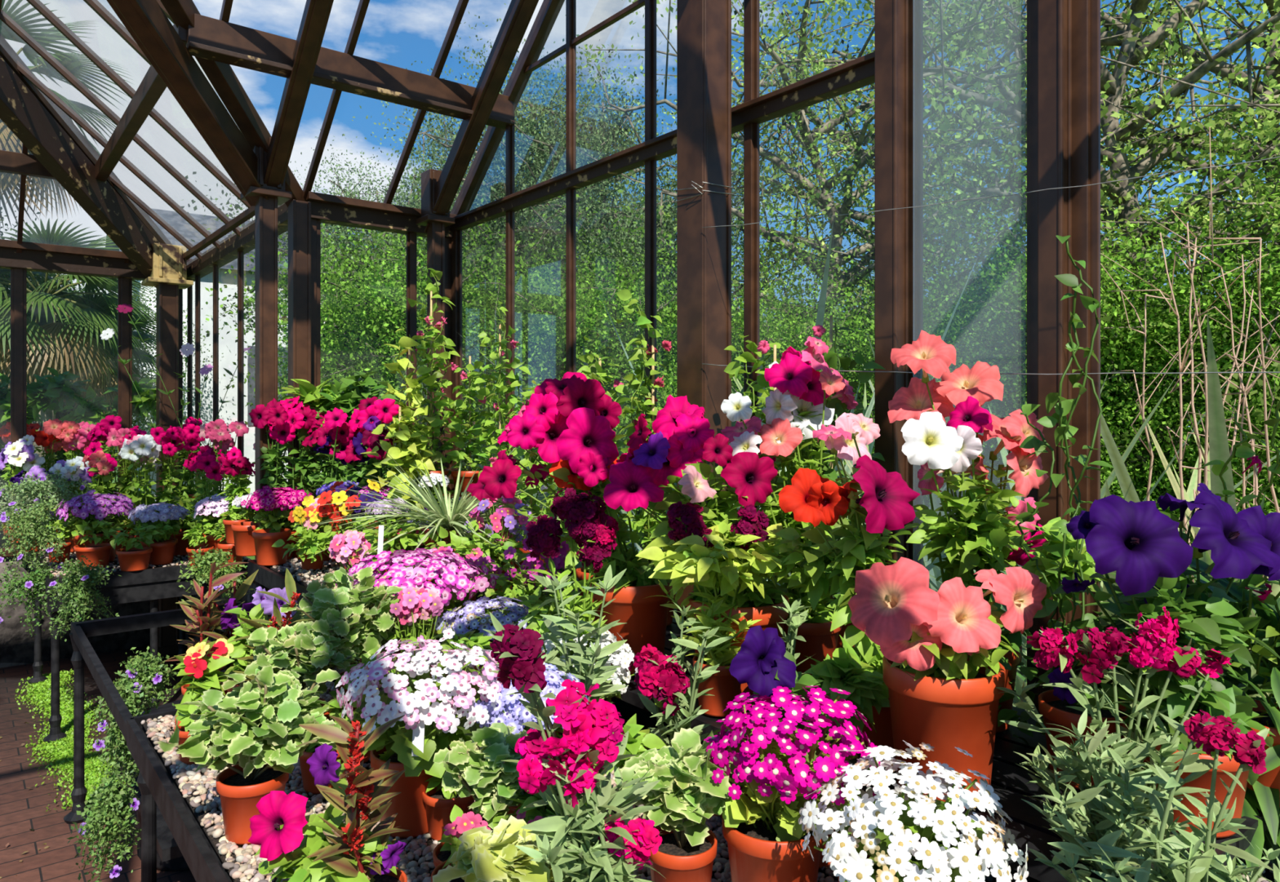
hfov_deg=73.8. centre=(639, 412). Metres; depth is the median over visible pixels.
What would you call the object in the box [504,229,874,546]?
shrub
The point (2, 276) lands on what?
shrub
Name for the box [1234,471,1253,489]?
plant
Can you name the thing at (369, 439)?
petunia
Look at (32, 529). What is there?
flowering plant
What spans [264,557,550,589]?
gravel bed
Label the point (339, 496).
viola
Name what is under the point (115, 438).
petunia
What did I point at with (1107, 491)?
plant
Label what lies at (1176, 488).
plant
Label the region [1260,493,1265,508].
plant
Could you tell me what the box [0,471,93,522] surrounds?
geranium
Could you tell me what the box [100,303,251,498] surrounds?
plant
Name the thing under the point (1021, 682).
plant
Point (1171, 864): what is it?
plant
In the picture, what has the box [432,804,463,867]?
seedling
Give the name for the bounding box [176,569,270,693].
plant
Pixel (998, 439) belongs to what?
plant
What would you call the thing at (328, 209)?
window frame
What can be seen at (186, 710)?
seedling
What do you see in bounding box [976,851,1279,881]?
gravel bed
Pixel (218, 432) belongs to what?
petunia
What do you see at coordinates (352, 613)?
variegated plectranthus
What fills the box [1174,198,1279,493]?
shrub
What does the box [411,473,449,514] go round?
potted cineraria
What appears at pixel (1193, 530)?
plant
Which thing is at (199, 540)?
seedling
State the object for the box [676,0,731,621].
column
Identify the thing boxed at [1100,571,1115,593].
plant
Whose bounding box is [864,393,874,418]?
plant
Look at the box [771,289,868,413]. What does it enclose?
tree
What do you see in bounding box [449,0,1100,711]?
window frame
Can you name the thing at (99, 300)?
fan palm
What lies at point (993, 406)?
shrub
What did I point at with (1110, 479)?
plant
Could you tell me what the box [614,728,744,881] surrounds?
variegated plectranthus
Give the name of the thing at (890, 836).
flowers
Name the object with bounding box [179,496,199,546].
plant
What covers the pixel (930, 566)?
plant
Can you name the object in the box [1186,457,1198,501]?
plant
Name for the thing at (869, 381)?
plant
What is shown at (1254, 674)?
plant
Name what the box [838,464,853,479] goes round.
plant
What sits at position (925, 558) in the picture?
plant
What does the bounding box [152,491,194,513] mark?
plant
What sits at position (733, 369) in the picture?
vine
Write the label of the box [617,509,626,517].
plant
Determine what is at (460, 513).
spider plant
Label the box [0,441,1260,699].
lawn
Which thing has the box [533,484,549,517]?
plant
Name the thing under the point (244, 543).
terracotta pot
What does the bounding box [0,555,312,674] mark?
wall
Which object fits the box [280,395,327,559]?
petunia
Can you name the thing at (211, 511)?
potted cineraria
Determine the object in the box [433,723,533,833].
variegated plectranthus
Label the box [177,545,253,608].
geranium
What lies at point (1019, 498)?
plant
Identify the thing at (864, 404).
plant
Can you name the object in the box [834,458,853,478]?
plant
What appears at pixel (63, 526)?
seedling
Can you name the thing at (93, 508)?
potted cineraria
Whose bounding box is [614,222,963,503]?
shrub
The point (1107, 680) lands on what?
plant
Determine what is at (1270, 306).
shrub
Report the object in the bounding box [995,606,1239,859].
plant
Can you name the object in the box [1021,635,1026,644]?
plant
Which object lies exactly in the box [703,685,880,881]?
potted plant
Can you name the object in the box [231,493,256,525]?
potted cineraria
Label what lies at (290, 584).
plant
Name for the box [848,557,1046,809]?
petunia
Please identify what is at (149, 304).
shrub
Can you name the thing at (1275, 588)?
plant
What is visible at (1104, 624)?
plant
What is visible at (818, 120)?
tree
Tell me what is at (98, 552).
seedling
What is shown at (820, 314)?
plant
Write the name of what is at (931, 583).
plant
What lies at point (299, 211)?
column
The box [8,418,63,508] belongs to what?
petunia
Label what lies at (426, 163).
birch tree
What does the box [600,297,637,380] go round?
plant
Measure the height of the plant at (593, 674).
0.410 m
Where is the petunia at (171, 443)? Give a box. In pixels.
[150,423,199,508]
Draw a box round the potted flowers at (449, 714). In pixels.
[335,628,506,838]
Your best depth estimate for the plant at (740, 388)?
4.30 m
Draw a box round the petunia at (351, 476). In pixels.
[312,431,369,529]
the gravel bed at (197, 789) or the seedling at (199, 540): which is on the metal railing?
the gravel bed at (197, 789)
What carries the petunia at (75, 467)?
on the gravel bed at (114, 565)
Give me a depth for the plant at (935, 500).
3.02 m
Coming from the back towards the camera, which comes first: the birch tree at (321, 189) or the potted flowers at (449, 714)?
the birch tree at (321, 189)
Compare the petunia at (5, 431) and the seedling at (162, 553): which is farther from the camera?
the petunia at (5, 431)
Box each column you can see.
[141,243,193,657]
[240,137,292,626]
[288,199,311,621]
[415,168,454,469]
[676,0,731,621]
[874,0,909,565]
[1037,0,1071,714]
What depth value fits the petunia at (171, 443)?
4.39 m
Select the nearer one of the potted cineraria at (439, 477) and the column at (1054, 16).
the column at (1054, 16)
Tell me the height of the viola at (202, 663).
0.231 m
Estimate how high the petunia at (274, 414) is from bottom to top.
0.605 m
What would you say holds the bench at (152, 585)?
on the floor
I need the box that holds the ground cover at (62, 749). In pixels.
[14,669,128,812]
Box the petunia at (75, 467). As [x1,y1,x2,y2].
[48,456,97,533]
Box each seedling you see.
[44,518,75,563]
[71,519,123,568]
[106,524,164,571]
[142,519,182,565]
[170,507,195,555]
[173,697,205,765]
[182,521,219,568]
[210,515,242,570]
[298,711,347,794]
[322,690,370,764]
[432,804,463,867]
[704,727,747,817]
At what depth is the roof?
3.65 m
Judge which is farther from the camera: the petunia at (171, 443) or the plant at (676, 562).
the petunia at (171, 443)
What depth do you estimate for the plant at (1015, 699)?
2.95 m
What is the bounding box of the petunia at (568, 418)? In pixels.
[466,372,672,675]
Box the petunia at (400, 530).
[386,520,425,566]
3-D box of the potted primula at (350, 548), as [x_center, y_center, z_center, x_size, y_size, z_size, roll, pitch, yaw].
[-0.754,0.509,2.306,0.169,0.381,0.108,0,0,-4]
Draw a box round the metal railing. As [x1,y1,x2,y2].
[63,601,839,881]
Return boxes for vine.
[360,391,448,530]
[380,328,445,522]
[406,267,465,502]
[431,355,505,502]
[467,300,542,564]
[492,380,560,580]
[565,336,642,602]
[616,288,675,626]
[724,334,814,593]
[771,315,885,652]
[1008,235,1129,790]
[1197,400,1279,807]
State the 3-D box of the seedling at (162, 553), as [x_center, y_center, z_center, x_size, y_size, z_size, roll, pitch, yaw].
[-2.210,0.588,3.951,0.177,0.224,0.150,0,0,9]
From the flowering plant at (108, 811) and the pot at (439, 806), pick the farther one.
the flowering plant at (108, 811)
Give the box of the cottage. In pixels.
[104,208,343,502]
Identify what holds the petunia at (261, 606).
on the gravel bed at (197, 789)
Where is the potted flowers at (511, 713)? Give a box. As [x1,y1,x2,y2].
[473,663,588,808]
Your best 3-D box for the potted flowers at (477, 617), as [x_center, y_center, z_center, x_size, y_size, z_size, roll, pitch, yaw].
[-0.336,0.563,1.953,0.250,0.275,0.245,0,0,15]
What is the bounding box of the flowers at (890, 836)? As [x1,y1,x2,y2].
[798,740,1028,881]
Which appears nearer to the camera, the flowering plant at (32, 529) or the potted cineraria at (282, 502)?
the potted cineraria at (282, 502)
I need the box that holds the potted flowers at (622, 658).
[538,630,638,702]
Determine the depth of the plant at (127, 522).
4.26 m
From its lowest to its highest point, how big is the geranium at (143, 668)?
0.210 m
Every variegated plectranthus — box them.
[157,666,344,845]
[244,622,361,714]
[280,567,424,706]
[432,815,576,881]
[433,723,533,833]
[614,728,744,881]
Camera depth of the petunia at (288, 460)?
3.40 m
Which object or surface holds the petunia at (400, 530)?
on the gravel bed at (300, 576)
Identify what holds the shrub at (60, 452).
on the lawn at (253, 557)
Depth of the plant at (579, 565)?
4.05 m
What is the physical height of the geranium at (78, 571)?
0.353 m
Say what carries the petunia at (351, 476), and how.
on the gravel bed at (300, 576)
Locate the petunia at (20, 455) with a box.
[0,435,45,543]
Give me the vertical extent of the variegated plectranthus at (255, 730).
0.282 m
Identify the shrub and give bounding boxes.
[0,206,109,493]
[0,222,155,546]
[0,240,155,545]
[57,283,223,502]
[181,146,608,485]
[244,205,657,469]
[320,191,676,538]
[420,178,812,554]
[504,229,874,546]
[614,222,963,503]
[733,264,1026,512]
[780,226,1202,514]
[923,129,1279,506]
[946,112,1279,577]
[1015,134,1279,514]
[1100,127,1279,582]
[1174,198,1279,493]
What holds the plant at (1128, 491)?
on the lawn at (253, 557)
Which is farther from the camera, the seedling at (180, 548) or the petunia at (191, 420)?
the petunia at (191, 420)
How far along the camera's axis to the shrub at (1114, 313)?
7.14 m
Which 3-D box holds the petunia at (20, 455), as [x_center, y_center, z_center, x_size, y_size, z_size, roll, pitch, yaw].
[-3.370,0.410,4.634,0.289,0.580,0.187,0,0,34]
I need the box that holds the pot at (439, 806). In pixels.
[422,770,475,841]
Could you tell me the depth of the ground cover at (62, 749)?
3.58 m
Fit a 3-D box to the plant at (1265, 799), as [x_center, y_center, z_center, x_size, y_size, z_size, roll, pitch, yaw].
[0.897,0.510,1.416,0.644,0.591,0.540,0,0,4]
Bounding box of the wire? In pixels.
[673,156,1279,375]
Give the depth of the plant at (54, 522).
4.37 m
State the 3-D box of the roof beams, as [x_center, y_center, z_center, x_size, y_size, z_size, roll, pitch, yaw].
[-2.998,-1.616,2.381,5.300,1.766,4.258,0,0,-39]
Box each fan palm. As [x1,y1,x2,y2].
[0,0,134,228]
[0,218,155,538]
[26,291,155,493]
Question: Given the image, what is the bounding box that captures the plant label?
[377,525,424,756]
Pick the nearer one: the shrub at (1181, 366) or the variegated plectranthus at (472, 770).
the variegated plectranthus at (472, 770)
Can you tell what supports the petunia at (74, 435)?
on the bench at (152, 585)
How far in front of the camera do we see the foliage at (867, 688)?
1.56 m
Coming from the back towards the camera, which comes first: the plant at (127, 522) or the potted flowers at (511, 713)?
the plant at (127, 522)
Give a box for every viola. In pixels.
[172,637,235,731]
[288,495,329,570]
[315,479,386,569]
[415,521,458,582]
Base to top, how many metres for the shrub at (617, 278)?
3.988 m
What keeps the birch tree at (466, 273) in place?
on the lawn at (253, 557)
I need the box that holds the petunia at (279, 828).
[247,743,407,881]
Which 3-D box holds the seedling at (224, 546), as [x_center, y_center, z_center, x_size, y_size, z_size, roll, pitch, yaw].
[-1.825,0.576,3.797,0.154,0.248,0.181,0,0,8]
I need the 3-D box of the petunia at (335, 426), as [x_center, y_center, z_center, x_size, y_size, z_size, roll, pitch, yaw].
[-1.185,0.266,3.215,0.275,0.568,0.198,0,0,14]
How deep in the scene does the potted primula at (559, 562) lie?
2.19 m
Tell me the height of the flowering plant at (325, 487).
0.299 m
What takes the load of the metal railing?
on the floor
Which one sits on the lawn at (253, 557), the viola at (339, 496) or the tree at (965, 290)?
the tree at (965, 290)
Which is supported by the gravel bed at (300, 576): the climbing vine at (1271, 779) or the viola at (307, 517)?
the viola at (307, 517)
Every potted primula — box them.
[328,529,377,662]
[386,586,444,666]
[425,546,502,601]
[431,811,490,881]
[462,496,531,592]
[503,538,569,639]
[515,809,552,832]
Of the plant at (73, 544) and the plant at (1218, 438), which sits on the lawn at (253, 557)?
the plant at (1218, 438)
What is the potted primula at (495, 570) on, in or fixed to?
on the bench at (1009, 780)
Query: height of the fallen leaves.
0.032 m
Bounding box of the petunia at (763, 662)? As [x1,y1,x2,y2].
[728,626,840,869]
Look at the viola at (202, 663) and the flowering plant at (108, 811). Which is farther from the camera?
the flowering plant at (108, 811)
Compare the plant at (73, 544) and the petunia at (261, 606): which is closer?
the petunia at (261, 606)
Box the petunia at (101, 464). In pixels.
[81,441,117,528]
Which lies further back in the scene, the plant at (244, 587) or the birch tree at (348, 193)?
the birch tree at (348, 193)
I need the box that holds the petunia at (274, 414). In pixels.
[248,398,295,529]
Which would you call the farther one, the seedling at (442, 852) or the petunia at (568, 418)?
the petunia at (568, 418)
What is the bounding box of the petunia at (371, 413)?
[348,396,399,529]
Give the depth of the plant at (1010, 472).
3.78 m
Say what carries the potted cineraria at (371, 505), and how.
on the gravel bed at (300, 576)
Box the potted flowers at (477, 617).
[433,595,533,687]
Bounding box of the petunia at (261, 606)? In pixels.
[219,586,297,692]
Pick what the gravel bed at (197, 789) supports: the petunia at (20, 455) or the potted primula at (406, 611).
the potted primula at (406, 611)
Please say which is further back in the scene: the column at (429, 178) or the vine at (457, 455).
the column at (429, 178)
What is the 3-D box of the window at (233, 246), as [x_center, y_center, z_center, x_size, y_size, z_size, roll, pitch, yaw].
[-2.111,-0.060,4.389,0.145,1.720,2.210,0,0,-39]
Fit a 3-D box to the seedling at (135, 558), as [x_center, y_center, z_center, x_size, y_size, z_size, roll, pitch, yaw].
[-2.248,0.597,3.808,0.162,0.206,0.211,0,0,42]
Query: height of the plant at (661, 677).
0.361 m
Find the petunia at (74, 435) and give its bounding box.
[55,420,95,496]
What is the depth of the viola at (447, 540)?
2.76 m
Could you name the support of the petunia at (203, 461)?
on the gravel bed at (114, 565)
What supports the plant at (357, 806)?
on the gravel bed at (197, 789)
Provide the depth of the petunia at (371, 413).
3.16 m
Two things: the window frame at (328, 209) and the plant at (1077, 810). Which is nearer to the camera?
the plant at (1077, 810)
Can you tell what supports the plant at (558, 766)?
on the gravel bed at (197, 789)
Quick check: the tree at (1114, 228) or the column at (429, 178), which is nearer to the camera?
the column at (429, 178)
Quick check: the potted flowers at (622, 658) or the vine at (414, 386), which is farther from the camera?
the vine at (414, 386)
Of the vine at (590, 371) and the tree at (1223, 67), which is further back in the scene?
the tree at (1223, 67)
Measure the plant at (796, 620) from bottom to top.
0.371 m
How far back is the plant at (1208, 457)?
3.23 m
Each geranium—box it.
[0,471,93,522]
[0,480,47,559]
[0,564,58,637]
[37,555,120,642]
[86,671,151,793]
[116,646,178,716]
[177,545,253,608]
[422,484,512,540]
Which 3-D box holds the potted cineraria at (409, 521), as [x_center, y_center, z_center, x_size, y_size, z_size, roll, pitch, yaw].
[-0.710,0.444,2.899,0.160,0.212,0.162,0,0,-24]
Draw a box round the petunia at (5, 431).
[0,422,40,535]
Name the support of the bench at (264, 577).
on the floor
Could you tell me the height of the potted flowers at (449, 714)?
0.327 m
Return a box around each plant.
[0,497,67,599]
[10,497,60,548]
[44,491,87,552]
[67,764,141,881]
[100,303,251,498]
[109,493,147,550]
[134,493,160,510]
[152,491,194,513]
[160,559,248,698]
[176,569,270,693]
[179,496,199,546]
[221,568,313,684]
[254,479,315,525]
[298,713,409,881]
[311,440,544,582]
[482,612,666,881]
[524,487,618,678]
[532,564,628,773]
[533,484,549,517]
[576,561,582,568]
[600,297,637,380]
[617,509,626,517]
[627,603,734,751]
[635,518,804,598]
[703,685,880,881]
[733,376,742,391]
[743,595,822,715]
[813,221,833,339]
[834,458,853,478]
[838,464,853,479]
[844,459,853,474]
[862,383,866,417]
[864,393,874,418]
[868,379,874,394]
[868,439,874,455]
[923,555,931,567]
[924,553,946,571]
[928,557,942,591]
[928,578,938,591]
[931,487,945,517]
[941,261,976,342]
[990,551,1279,877]
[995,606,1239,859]
[996,437,1001,444]
[1000,446,1008,466]
[1007,470,1014,490]
[1012,694,1019,706]
[1013,496,1022,500]
[1015,675,1026,687]
[1016,718,1209,876]
[1020,650,1026,666]
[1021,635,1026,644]
[1028,710,1279,881]
[1098,597,1114,628]
[1100,413,1140,502]
[1100,469,1115,498]
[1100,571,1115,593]
[1101,676,1111,684]
[1105,480,1110,497]
[1121,375,1179,495]
[1146,423,1191,524]
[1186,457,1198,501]
[1191,526,1199,538]
[1207,314,1236,514]
[1207,451,1210,490]
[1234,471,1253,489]
[1250,665,1257,679]
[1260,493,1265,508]
[1266,577,1279,596]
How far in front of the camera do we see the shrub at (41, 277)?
9.30 m
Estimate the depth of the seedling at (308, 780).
1.56 m
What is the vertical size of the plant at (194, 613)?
0.369 m
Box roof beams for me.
[0,0,538,288]
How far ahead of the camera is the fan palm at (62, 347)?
7.36 m
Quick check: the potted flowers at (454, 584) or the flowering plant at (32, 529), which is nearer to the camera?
the potted flowers at (454, 584)
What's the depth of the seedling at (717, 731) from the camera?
1.49 m
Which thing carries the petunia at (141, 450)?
on the gravel bed at (114, 565)
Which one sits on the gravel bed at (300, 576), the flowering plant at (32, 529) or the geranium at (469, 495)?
the geranium at (469, 495)
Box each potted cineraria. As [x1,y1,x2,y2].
[55,489,136,562]
[128,502,190,564]
[191,493,231,559]
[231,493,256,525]
[240,485,315,559]
[356,485,393,559]
[364,497,411,573]
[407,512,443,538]
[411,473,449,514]
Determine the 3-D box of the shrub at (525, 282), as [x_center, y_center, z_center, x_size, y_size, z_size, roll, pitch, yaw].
[-2.054,-0.276,9.547,4.376,4.626,3.758,0,0,-6]
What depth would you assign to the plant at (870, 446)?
4.07 m
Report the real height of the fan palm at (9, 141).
5.060 m
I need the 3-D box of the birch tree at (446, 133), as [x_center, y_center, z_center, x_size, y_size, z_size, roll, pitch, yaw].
[-1.458,-2.324,13.074,5.762,7.580,6.311,0,0,35]
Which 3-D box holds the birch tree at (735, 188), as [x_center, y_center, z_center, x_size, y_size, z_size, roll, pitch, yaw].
[0.121,-1.177,11.898,4.016,5.283,4.399,0,0,12]
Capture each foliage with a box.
[0,367,399,435]
[271,497,1106,830]
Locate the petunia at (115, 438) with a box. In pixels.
[105,426,146,529]
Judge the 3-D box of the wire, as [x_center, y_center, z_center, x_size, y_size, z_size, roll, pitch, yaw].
[0.641,-0.347,1.808,0.140,0.574,1.622,0,0,-39]
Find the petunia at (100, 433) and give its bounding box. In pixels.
[86,415,122,496]
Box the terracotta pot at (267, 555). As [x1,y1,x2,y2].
[252,528,291,566]
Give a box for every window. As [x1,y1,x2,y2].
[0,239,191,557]
[182,203,288,583]
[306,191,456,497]
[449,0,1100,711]
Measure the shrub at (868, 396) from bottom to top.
3.509 m
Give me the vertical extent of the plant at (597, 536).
0.547 m
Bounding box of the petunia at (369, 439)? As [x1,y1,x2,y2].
[344,427,402,555]
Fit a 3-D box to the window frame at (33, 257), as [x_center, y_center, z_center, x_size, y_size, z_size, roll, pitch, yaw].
[-4.572,-0.068,3.801,4.620,1.735,0.150,0,0,-39]
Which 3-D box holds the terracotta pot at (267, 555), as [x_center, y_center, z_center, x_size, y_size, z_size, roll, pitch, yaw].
[-1.338,0.490,3.100,0.131,0.120,0.131,0,0,-39]
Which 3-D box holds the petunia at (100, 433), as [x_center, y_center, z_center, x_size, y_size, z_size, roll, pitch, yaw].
[-2.873,0.277,4.592,0.374,0.526,0.170,0,0,43]
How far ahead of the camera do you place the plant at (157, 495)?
4.60 m
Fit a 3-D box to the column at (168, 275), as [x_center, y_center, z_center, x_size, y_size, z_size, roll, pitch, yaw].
[-2.753,0.217,4.970,0.230,2.365,0.230,0,0,-39]
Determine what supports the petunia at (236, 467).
on the gravel bed at (114, 565)
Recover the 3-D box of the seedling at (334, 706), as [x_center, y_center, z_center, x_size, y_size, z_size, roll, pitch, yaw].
[-0.584,0.632,1.720,0.112,0.136,0.111,0,0,-39]
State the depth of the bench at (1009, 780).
1.32 m
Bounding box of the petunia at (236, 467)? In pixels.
[216,446,254,544]
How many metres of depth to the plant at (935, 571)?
3.26 m
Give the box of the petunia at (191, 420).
[173,417,208,502]
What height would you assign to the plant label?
0.249 m
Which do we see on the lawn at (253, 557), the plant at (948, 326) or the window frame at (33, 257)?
the plant at (948, 326)
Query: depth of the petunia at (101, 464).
4.28 m
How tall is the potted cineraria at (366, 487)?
0.285 m
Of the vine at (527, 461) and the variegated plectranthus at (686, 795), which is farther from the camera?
the vine at (527, 461)
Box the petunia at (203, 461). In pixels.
[182,444,224,546]
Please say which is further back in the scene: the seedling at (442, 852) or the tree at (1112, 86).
the tree at (1112, 86)
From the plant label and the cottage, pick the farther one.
the cottage
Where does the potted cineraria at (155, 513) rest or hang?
on the gravel bed at (114, 565)
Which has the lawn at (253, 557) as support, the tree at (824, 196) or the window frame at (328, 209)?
the tree at (824, 196)
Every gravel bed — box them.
[35,548,188,578]
[141,681,838,881]
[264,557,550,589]
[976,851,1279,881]
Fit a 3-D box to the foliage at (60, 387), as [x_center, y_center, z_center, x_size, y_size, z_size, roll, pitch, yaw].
[-2.438,-0.053,4.484,3.790,0.438,0.870,0,0,34]
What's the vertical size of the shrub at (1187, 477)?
4.307 m
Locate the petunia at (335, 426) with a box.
[302,407,353,561]
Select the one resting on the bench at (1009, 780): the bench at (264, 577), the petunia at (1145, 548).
the petunia at (1145, 548)
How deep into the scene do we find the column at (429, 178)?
3.70 m
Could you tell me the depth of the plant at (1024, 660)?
2.64 m
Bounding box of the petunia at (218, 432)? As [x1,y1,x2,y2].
[199,419,248,531]
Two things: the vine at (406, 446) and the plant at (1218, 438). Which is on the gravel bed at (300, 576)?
the vine at (406, 446)
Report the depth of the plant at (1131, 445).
2.69 m
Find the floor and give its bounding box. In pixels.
[0,645,195,881]
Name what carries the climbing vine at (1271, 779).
on the bench at (1009, 780)
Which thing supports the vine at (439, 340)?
on the crate
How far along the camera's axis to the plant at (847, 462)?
3.75 m
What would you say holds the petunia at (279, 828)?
on the gravel bed at (197, 789)
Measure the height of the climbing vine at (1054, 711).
0.868 m
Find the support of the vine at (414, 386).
on the gravel bed at (300, 576)
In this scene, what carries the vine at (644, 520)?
on the bench at (1009, 780)
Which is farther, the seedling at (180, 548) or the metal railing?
the seedling at (180, 548)
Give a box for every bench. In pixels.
[26,515,248,742]
[247,559,571,605]
[453,582,1279,881]
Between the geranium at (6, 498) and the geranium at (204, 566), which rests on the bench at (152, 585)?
the geranium at (6, 498)
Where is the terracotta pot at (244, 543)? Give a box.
[231,522,257,556]
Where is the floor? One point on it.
(23, 809)
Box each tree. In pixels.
[210,120,477,467]
[215,125,535,390]
[246,189,398,475]
[320,3,676,384]
[321,124,591,334]
[402,14,814,370]
[536,141,772,396]
[540,0,1279,412]
[576,0,1232,507]
[731,0,1271,412]
[731,0,1279,502]
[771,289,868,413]
[817,0,1279,504]
[843,232,1026,358]
[955,227,1129,411]
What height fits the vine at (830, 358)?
0.813 m
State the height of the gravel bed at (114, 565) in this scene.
0.031 m
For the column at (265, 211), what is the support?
on the floor
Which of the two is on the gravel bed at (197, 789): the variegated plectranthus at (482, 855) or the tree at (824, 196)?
the variegated plectranthus at (482, 855)
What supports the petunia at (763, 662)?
on the gravel bed at (197, 789)
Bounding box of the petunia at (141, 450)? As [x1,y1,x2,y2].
[118,434,163,547]
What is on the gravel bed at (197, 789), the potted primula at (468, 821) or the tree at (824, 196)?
the potted primula at (468, 821)
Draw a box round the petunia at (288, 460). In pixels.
[251,434,289,479]
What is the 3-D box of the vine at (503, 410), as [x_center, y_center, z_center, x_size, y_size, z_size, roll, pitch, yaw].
[-0.483,0.080,3.057,0.303,0.941,0.281,0,0,13]
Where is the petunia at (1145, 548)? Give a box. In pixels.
[1047,483,1279,838]
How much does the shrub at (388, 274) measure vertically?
4.307 m
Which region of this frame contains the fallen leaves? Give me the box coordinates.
[0,722,109,879]
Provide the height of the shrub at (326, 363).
4.626 m
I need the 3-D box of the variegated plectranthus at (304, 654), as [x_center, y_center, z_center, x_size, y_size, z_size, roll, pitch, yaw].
[-0.692,0.566,1.769,0.225,0.268,0.233,0,0,-20]
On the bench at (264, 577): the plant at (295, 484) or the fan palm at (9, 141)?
the plant at (295, 484)
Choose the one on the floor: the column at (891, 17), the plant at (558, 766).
the column at (891, 17)
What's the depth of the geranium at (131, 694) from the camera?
2.33 m
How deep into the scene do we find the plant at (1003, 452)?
3.86 m
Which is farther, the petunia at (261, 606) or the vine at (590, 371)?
the vine at (590, 371)
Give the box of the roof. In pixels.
[0,0,469,262]
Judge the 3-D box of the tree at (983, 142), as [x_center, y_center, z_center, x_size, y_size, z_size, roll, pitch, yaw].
[5.173,-3.545,12.733,10.059,10.019,8.876,0,0,17]
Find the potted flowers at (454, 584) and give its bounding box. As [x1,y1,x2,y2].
[335,548,499,678]
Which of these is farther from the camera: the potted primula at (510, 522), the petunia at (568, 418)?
the potted primula at (510, 522)

